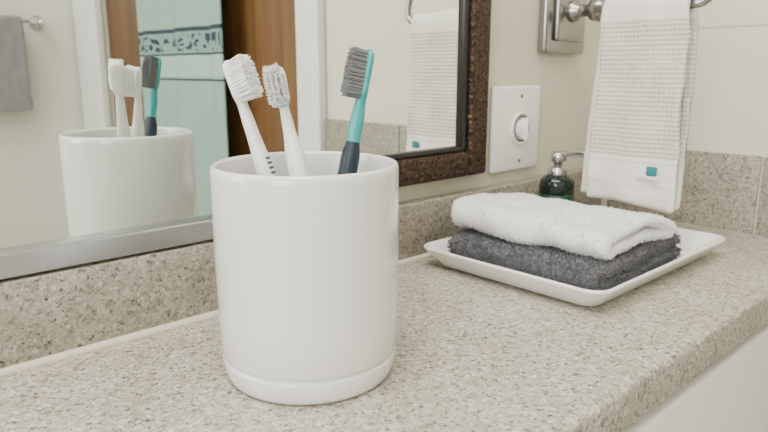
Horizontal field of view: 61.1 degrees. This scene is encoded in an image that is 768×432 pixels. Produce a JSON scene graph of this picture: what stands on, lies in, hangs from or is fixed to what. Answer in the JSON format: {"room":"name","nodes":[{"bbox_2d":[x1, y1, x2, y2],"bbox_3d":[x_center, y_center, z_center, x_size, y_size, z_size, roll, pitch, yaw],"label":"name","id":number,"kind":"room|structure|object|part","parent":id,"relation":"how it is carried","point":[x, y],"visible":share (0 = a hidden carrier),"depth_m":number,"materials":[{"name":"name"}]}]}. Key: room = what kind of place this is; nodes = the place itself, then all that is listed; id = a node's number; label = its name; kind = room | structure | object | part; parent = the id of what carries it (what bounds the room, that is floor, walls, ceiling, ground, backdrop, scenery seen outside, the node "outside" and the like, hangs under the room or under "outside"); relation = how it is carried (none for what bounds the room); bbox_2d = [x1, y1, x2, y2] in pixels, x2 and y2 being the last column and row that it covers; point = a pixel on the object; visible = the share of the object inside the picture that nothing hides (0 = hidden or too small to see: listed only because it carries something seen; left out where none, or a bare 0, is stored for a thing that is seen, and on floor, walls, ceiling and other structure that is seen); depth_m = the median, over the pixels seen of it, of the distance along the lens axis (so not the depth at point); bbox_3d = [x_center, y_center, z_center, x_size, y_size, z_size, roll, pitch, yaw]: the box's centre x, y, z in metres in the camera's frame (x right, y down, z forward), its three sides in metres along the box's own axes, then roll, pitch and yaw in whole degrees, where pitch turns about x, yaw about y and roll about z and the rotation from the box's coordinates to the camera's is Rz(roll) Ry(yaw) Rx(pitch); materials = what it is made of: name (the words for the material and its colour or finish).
{"room":"bathroom","nodes":[
{"label":"bathroom","id":0,"kind":"room"},
{"bbox_2d":[399,0,600,201],"bbox_3d":[-0.439,-0.202,0.058,1.758,2.350,0.058,-12,17,-42],"label":"wall","id":1,"kind":"structure","parent":0,"point":[566,82],"depth_m":0.59,"materials":[{"name":"beige paint"}]},
{"bbox_2d":[0,0,491,279],"bbox_3d":[-0.397,-0.378,0.009,1.307,0.925,0.012,-12,17,-42],"label":"wall mirror","id":2,"kind":"object","parent":1,"relation":"attached to","point":[116,115],"depth_m":0.36,"materials":[{"name":"clear glass"}]},
{"bbox_2d":[0,168,600,368],"bbox_3d":[-0.363,0.089,0.146,1.600,0.044,0.012,-12,17,-42],"label":"backsplash","id":3,"kind":"structure","parent":1,"relation":"attached to","point":[46,313],"depth_m":0.35,"materials":[{"name":"beige stone"}]},
{"bbox_2d":[489,85,540,173],"bbox_3d":[0.118,-0.076,0.567,0.068,0.074,0.013,-12,17,-42],"label":"light switch","id":4,"kind":"object","parent":1,"relation":"attached to","point":[514,117],"visible":1,"depth_m":0.56,"materials":[{"name":"white plastic"}]},
{"bbox_3d":[0.121,-0.077,0.569,0.017,0.017,0.003,-12,17,-42],"label":"knob","id":5,"kind":"part","parent":4,"relation":"part of","materials":[{"name":"white plastic"}]},
{"bbox_2d":[538,0,711,54],"bbox_3d":[0.180,-0.169,0.522,0.060,0.074,0.176,-3,13,-15],"label":"towel bar","id":6,"kind":"object","parent":1,"relation":"attached to","point":[561,30],"visible":0.87,"depth_m":0.57,"materials":[{"name":"grey metal"}]},
{"bbox_3d":[0.162,-0.184,0.587,0.066,0.074,0.010,-12,17,-42],"label":"mount plate","id":7,"kind":"part","parent":6,"relation":"part of","materials":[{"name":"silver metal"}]},
{"bbox_3d":[0.180,-0.180,0.568,0.021,0.021,0.036,-12,17,-42],"label":"post","id":8,"kind":"part","parent":6,"relation":"part of","materials":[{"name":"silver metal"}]},
{"bbox_2d":[580,0,698,213],"bbox_3d":[0.195,-0.088,0.501,0.034,0.163,0.082,-12,17,-42],"label":"hand towel","id":9,"kind":"object","parent":6,"relation":"hanging from","point":[639,123],"visible":1,"depth_m":0.49,"materials":[{"name":"fabric"}]},
{"bbox_3d":[0.193,-0.171,0.499,0.035,0.030,0.131,-5,13,-20],"label":"arm","id":10,"kind":"part","parent":6,"relation":"part of","materials":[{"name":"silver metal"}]},
{"bbox_2d":[687,0,767,157],"bbox_3d":[0.738,-0.215,0.119,0.052,2.350,1.570,-12,17,-42],"label":"wall","id":11,"kind":"structure","parent":0,"point":[729,107],"depth_m":0.57,"materials":[{"name":"beige paint"}]},
{"bbox_2d":[601,158,763,234],"bbox_3d":[0.380,0.409,0.611,0.005,0.916,0.464,-12,17,-42],"label":"grout","id":12,"kind":"object","parent":11,"relation":"attached to","point":[603,201],"visible":0.02,"depth_m":0.57,"materials":[{"name":"beige"}]},
{"bbox_2d":[607,150,762,233],"bbox_3d":[0.280,0.007,0.627,0.005,0.142,0.140,-12,17,-42],"label":"tile","id":13,"kind":"structure","parent":12,"relation":"attached to","point":[720,190],"depth_m":0.59,"materials":[{"name":"stone"}]},
{"bbox_2d":[755,157,767,236],"bbox_3d":[0.376,0.029,0.526,0.005,0.142,0.140,-12,17,-42],"label":"tile","id":14,"kind":"structure","parent":12,"relation":"attached to","point":[761,229],"depth_m":0.56,"materials":[{"name":"stone"}]},
{"bbox_3d":[0.094,1.087,-0.202,1.810,0.050,1.570,-12,17,-42],"label":"floor","id":15,"kind":"structure","parent":0,"visible":0},
{"bbox_2d":[0,168,767,431],"bbox_3d":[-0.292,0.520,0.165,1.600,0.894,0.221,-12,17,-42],"label":"vanity","id":16,"kind":"object","parent":15,"relation":"on","point":[130,343],"visible":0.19,"depth_m":0.34,"materials":[{"name":"beige stone"}]},
{"bbox_2d":[210,151,398,404],"bbox_3d":[-0.035,0.024,0.305,0.084,0.100,0.084,-12,17,-42],"label":"toothbrush holder","id":17,"kind":"object","parent":16,"relation":"on","point":[306,267],"visible":0.98,"depth_m":0.27,"materials":[{"name":"white ceramic"}]},
{"bbox_2d":[222,54,276,175],"bbox_3d":[-0.048,-0.002,0.303,0.028,0.142,0.050,-12,17,-42],"label":"toothbrush","id":18,"kind":"object","parent":17,"relation":"in","point":[242,80],"depth_m":0.30,"materials":[{"name":"white plastic"}]},
{"bbox_2d":[262,63,309,175],"bbox_3d":[-0.037,-0.001,0.303,0.018,0.139,0.045,-12,17,-42],"label":"toothbrush","id":19,"kind":"object","parent":17,"relation":"in","point":[275,79],"depth_m":0.30,"materials":[{"name":"white plastic"}]},
{"bbox_2d":[337,46,373,174],"bbox_3d":[-0.021,-0.005,0.304,0.035,0.145,0.017,-12,17,-42],"label":"toothbrush","id":20,"kind":"object","parent":17,"relation":"in","point":[358,68],"depth_m":0.30,"materials":[{"name":"teal plastic"}]},
{"bbox_2d":[538,151,584,201],"bbox_3d":[0.152,-0.021,0.558,0.038,0.070,0.033,-12,17,-42],"label":"soap dispenser","id":21,"kind":"object","parent":16,"relation":"on","point":[556,184],"visible":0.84,"depth_m":0.55,"materials":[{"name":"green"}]},
{"bbox_2d":[539,174,574,195],"bbox_3d":[0.147,-0.011,0.558,0.029,0.051,0.029,-12,17,-42],"label":"bottle","id":22,"kind":"object","parent":21,"relation":"attached to","point":[549,184],"depth_m":0.54,"materials":[{"name":"green glass"}]},
{"bbox_2d":[424,227,725,306],"bbox_3d":[0.145,0.026,0.489,0.195,0.016,0.147,-12,17,-42],"label":"serving tray","id":23,"kind":"object","parent":16,"relation":"on","point":[695,245],"visible":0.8,"depth_m":0.43,"materials":[{"name":"white ceramic"}]},
{"bbox_2d":[447,227,681,290],"bbox_3d":[0.133,0.021,0.472,0.135,0.029,0.125,-12,17,-42],"label":"folded towel","id":24,"kind":"object","parent":23,"relation":"on","point":[549,262],"visible":0.45,"depth_m":0.43,"materials":[{"name":"grey fabric"}]},
{"bbox_2d":[451,192,676,260],"bbox_3d":[0.127,0.002,0.464,0.131,0.030,0.102,11,17,41],"label":"folded towel","id":25,"kind":"object","parent":24,"relation":"on","point":[600,232],"visible":1,"depth_m":0.43,"materials":[{"name":"white fabric"}]},
{"bbox_3d":[0.149,0.440,0.428,0.520,0.696,0.014,-12,17,-42],"label":"door panel","id":26,"kind":"part","parent":16,"relation":"part of","materials":[{"name":"white wood"}]}
]}

